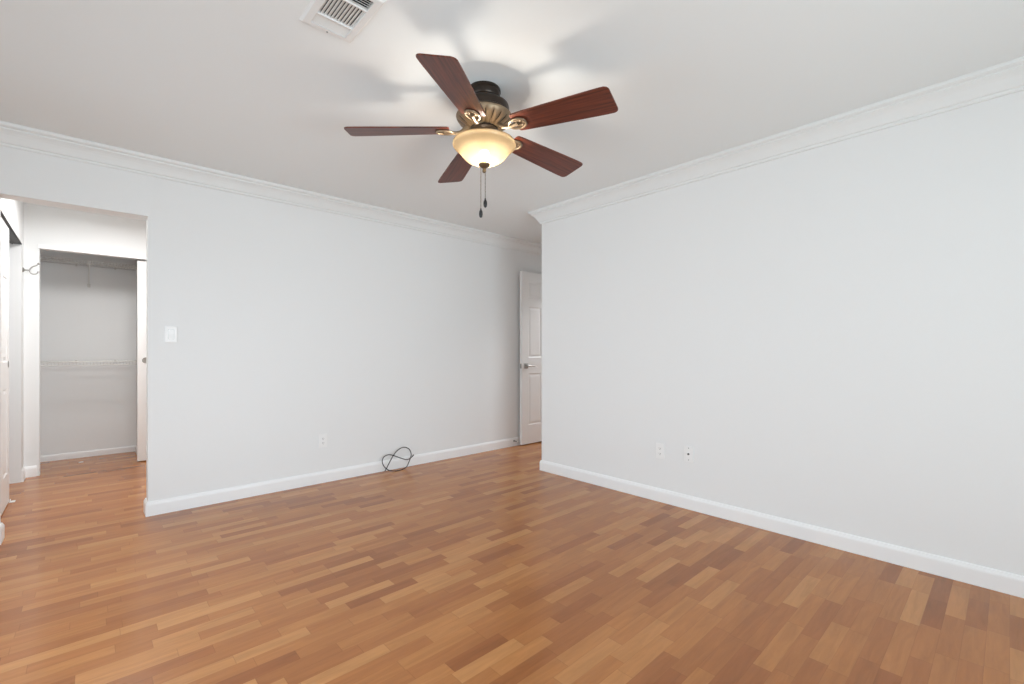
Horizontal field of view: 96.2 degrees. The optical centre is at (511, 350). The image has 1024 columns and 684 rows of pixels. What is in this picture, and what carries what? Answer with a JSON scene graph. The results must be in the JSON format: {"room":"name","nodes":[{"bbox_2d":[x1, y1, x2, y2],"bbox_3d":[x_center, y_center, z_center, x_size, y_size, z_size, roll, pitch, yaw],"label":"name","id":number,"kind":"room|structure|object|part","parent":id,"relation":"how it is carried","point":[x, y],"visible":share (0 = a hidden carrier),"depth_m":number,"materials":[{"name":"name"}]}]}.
{"room":"empty bedroom","nodes":[
{"label":"empty bedroom","id":0,"kind":"room"},
{"bbox_2d":[1,198,23,483],"bbox_3d":[-4.037,-0.090,3.180,0.780,2.440,1.930,0,0,-43],"label":"wall","id":1,"kind":"structure","parent":0,"point":[13,210],"depth_m":3.92,"materials":[{"name":"white paint"}]},
{"bbox_2d":[1,217,8,514],"bbox_3d":[-3.503,0.107,3.136,0.037,2.026,0.760,0,0,-43],"label":"door","id":2,"kind":"structure","parent":1,"relation":"in","point":[4,228],"depth_m":3.26,"materials":[{"name":"white paint"}]},
{"bbox_2d":[1,211,21,244],"bbox_3d":[-3.751,-0.910,3.376,0.101,0.015,1.450,0,0,-43],"label":"trim","id":3,"kind":"structure","parent":1,"relation":"attached to","point":[13,238],"depth_m":3.60,"materials":[{"name":"wood"}]},
{"bbox_2d":[21,467,25,481],"bbox_3d":[-4.268,1.081,4.016,0.014,0.097,0.188,0,0,-43],"label":"baseboard","id":4,"kind":"structure","parent":1,"relation":"attached to","point":[23,472],"depth_m":3.95,"materials":[{"name":"white wood"}]},
{"bbox_2d":[22,263,38,274],"bbox_3d":[-4.234,-0.723,4.046,0.104,0.105,0.044,0,0,-43],"label":"robe hook","id":5,"kind":"object","parent":1,"relation":"attached to","point":[23,269],"visible":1,"depth_m":4.04,"materials":[{"name":"silver metal"}]},
{"bbox_2d":[24,203,145,475],"bbox_3d":[-3.952,-0.090,4.504,2.700,2.440,0.100,0,0,-43],"label":"wall","id":6,"kind":"structure","parent":0,"point":[44,225],"depth_m":4.14,"materials":[{"name":"white paint"}]},
{"bbox_2d":[25,465,36,477],"bbox_3d":[-4.303,1.081,4.103,0.080,0.097,0.014,0,0,-43],"label":"baseboard","id":7,"kind":"structure","parent":6,"relation":"attached to","point":[31,471],"depth_m":4.10,"materials":[{"name":"white wood"}]},
{"bbox_2d":[37,244,145,259],"bbox_3d":[-3.957,-0.940,4.425,0.854,0.038,0.010,0,0,-43],"label":"trim","id":8,"kind":"structure","parent":6,"relation":"attached to","point":[41,246],"depth_m":4.37,"materials":[{"name":"white wood"}]},
{"bbox_2d":[137,260,145,460],"bbox_3d":[-3.497,0.105,4.919,0.800,2.030,0.040,0,0,-43],"label":"door","id":9,"kind":"structure","parent":6,"relation":"in","point":[141,265],"depth_m":4.66,"materials":[{"name":"white paint"}]},
{"bbox_2d":[40,250,142,455],"bbox_3d":[-4.549,-0.090,4.524,1.550,2.440,0.740,0,0,-43],"label":"wall","id":10,"kind":"structure","parent":0,"point":[83,408],"depth_m":4.88,"materials":[{"name":"white paint"}]},
{"bbox_2d":[40,446,134,461],"bbox_3d":[-4.715,1.099,4.704,1.350,0.062,0.012,0,0,-43],"label":"baseboard","id":11,"kind":"structure","parent":10,"relation":"attached to","point":[45,458],"depth_m":4.88,"materials":[{"name":"white wood"}]},
{"bbox_2d":[40,256,136,286],"bbox_3d":[-4.576,-0.792,4.559,1.342,0.240,0.412,0,0,-43],"label":"wire shelf","id":12,"kind":"object","parent":10,"relation":"attached to","point":[89,262],"visible":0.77,"depth_m":4.70,"materials":[{"name":"white metal"}]},
{"bbox_3d":[-4.444,-0.883,4.414,1.336,0.042,0.012,0,0,-43],"label":"rail","id":13,"kind":"part","parent":12,"relation":"part of","materials":[{"name":"white plastic"}]},
{"bbox_2d":[40,360,136,365],"bbox_3d":[-4.576,0.128,4.559,1.342,0.054,0.412,0,0,-43],"label":"wire shelf","id":14,"kind":"object","parent":10,"relation":"attached to","point":[75,361],"visible":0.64,"depth_m":4.64,"materials":[{"name":"white metal"}]},
{"bbox_2d":[0,146,541,522],"bbox_3d":[-1.356,-0.090,4.256,5.620,2.440,0.125,0,0,-43],"label":"wall","id":15,"kind":"structure","parent":0,"point":[295,325],"depth_m":3.78,"materials":[{"name":"white paint"}]},
{"bbox_2d":[0,523,4,543],"bbox_3d":[-3.024,1.081,2.720,0.014,0.097,0.148,0,0,-43],"label":"baseboard opening","id":16,"kind":"structure","parent":15,"relation":"attached to","point":[2,526],"depth_m":2.72,"materials":[{"name":"white wood"}]},
{"bbox_2d":[144,498,147,516],"bbox_3d":[-2.530,1.081,3.176,0.014,0.097,0.148,0,0,-43],"label":"baseboard","id":17,"kind":"object","parent":15,"relation":"attached to","point":[145,499],"visible":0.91,"depth_m":3.17,"materials":[{"name":"white wood"}]},
{"bbox_2d":[165,326,176,342],"bbox_3d":[-2.388,-0.113,3.219,0.070,0.115,0.010,0,0,-43],"label":"light switch","id":18,"kind":"object","parent":15,"relation":"attached to","point":[170,331],"visible":1,"depth_m":3.22,"materials":[{"name":"white plastic"}]},
{"bbox_2d":[0,121,541,255],"bbox_3d":[-1.286,-1.251,4.181,5.380,0.118,0.090,0,0,-43],"label":"trim","id":19,"kind":"structure","parent":15,"relation":"attached to","point":[15,136],"depth_m":3.40,"materials":[{"name":"white paint"}]},
{"bbox_2d":[319,434,326,447],"bbox_3d":[-1.617,0.772,3.932,0.070,0.115,0.008,0,0,-43],"label":"wall outlet","id":20,"kind":"object","parent":15,"relation":"attached to","point":[322,437],"visible":1,"depth_m":3.93,"materials":[{"name":"white plastic"}]},
{"bbox_2d":[146,437,519,516],"bbox_3d":[-0.913,1.081,4.577,4.293,0.097,0.014,0,0,-43],"label":"baseboard","id":21,"kind":"structure","parent":15,"relation":"attached to","point":[162,506],"depth_m":3.82,"materials":[{"name":"white wood"}]},
{"bbox_2d":[0,441,1023,683],"bbox_3d":[0.254,1.180,3.337,7.500,0.100,9.000,0,0,-43],"label":"floor","id":22,"kind":"structure","parent":0,"point":[488,567],"depth_m":2.12,"materials":[{"name":"laminate"}]},
{"bbox_2d":[382,447,413,470],"bbox_3d":[-1.069,1.030,4.352,0.069,0.205,0.350,0,0,43],"label":"cable","id":23,"kind":"object","parent":22,"relation":"on","point":[401,447],"visible":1,"depth_m":4.34,"materials":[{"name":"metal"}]},
{"bbox_2d":[0,0,1023,243],"bbox_3d":[0.254,-1.360,3.337,7.500,0.100,9.000,0,0,-43],"label":"ceiling","id":24,"kind":"structure","parent":0,"point":[248,88],"depth_m":2.21,"materials":[{"name":"white paint"}]},
{"bbox_2d":[299,0,386,42],"bbox_3d":[-0.655,-1.333,1.768,0.210,0.070,0.324,0,0,-43],"label":"ceiling vent","id":25,"kind":"object","parent":24,"relation":"in","point":[344,20],"visible":1,"depth_m":1.80,"materials":[{"name":"white metal"}]},
{"bbox_2d":[344,53,617,217],"bbox_3d":[-0.103,-0.989,2.339,1.281,0.643,1.346,0,0,-43],"label":"ceiling fan","id":26,"kind":"object","parent":24,"relation":"hanging from","point":[483,116],"visible":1,"depth_m":2.20,"materials":[{"name":"brown wood"}]},
{"bbox_3d":[-0.561,-1.087,2.275,0.497,0.006,0.162,-3,12,-5],"label":"blade","id":27,"kind":"part","parent":26,"relation":"part of","materials":[{"name":"brown wood"}]},
{"bbox_3d":[-0.227,-1.079,1.897,0.162,0.006,0.497,12,6,11],"label":"blade","id":28,"kind":"part","parent":26,"relation":"part of","materials":[{"name":"brown wood"}]},
{"bbox_3d":[-0.303,-1.087,2.700,0.162,0.006,0.497,-13,2,-23],"label":"blade","id":29,"kind":"part","parent":26,"relation":"part of","materials":[{"name":"brown wood"}]},
{"bbox_3d":[-0.140,-0.989,2.310,0.316,0.106,0.316,0,0,-43],"label":"lamp shade","id":30,"kind":"part","parent":26,"relation":"part of","materials":[{"name":"beige glass"}]},
{"bbox_3d":[0.181,-1.087,2.586,0.497,0.006,0.162,4,-15,-41],"label":"blade","id":31,"kind":"part","parent":26,"relation":"part of","materials":[{"name":"brown wood"}]},
{"bbox_3d":[0.222,-1.087,2.090,0.497,0.006,0.162,4,-10,31],"label":"blade","id":32,"kind":"part","parent":26,"relation":"part of","materials":[{"name":"brown wood"}]},
{"bbox_2d":[542,90,1023,575],"bbox_3d":[2.620,-0.090,2.948,1.550,2.440,5.220,0,0,-43],"label":"wall","id":33,"kind":"structure","parent":0,"point":[834,332],"depth_m":2.68,"materials":[{"name":"white paint"}]},
{"bbox_2d":[656,443,664,458],"bbox_3d":[1.108,0.752,3.438,0.008,0.115,0.070,0,0,-43],"label":"wall outlet","id":34,"kind":"object","parent":33,"relation":"attached to","point":[660,448],"visible":1,"depth_m":3.43,"materials":[{"name":"white plastic"}]},
{"bbox_2d":[684,445,693,462],"bbox_3d":[1.256,0.738,3.272,0.016,0.115,0.070,0,0,-43],"label":"cable jack","id":35,"kind":"object","parent":33,"relation":"attached to","point":[688,450],"visible":1,"depth_m":3.27,"materials":[{"name":"white plastic"}]},
{"bbox_2d":[540,460,1023,597],"bbox_3d":[2.000,1.081,2.467,0.014,0.097,5.114,0,0,-43],"label":"baseboard","id":36,"kind":"structure","parent":33,"relation":"attached to","point":[977,575],"depth_m":2.67,"materials":[{"name":"white wood"}]},
{"bbox_3d":[1.040,-0.090,5.715,0.120,2.440,0.990,0,0,-43],"label":"wall","id":37,"kind":"structure","parent":0,"visible":0},
{"bbox_2d":[520,271,541,444],"bbox_3d":[0.406,0.088,5.696,0.792,2.060,0.086,0,0,-43],"label":"door","id":38,"kind":"structure","parent":37,"relation":"in","point":[530,283],"depth_m":5.54,"materials":[{"name":"white paint"}]},
{"bbox_3d":[0.216,0.185,5.496,0.149,0.062,0.050,0,0,-43],"label":"lever handle","id":39,"kind":"part","parent":38,"relation":"part of","materials":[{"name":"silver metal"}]},
{"bbox_3d":[2.284,-0.090,-0.831,4.070,2.440,0.120,0,0,-43],"label":"wall","id":40,"kind":"structure","parent":0,"visible":0},
{"bbox_2d":[528,56,1023,223],"bbox_3d":[1.946,-1.251,2.470,0.090,0.118,5.190,0,0,-43],"label":"trim","id":41,"kind":"structure","parent":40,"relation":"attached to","point":[1005,78],"depth_m":2.65,"materials":[{"name":"white paint"}]}
]}

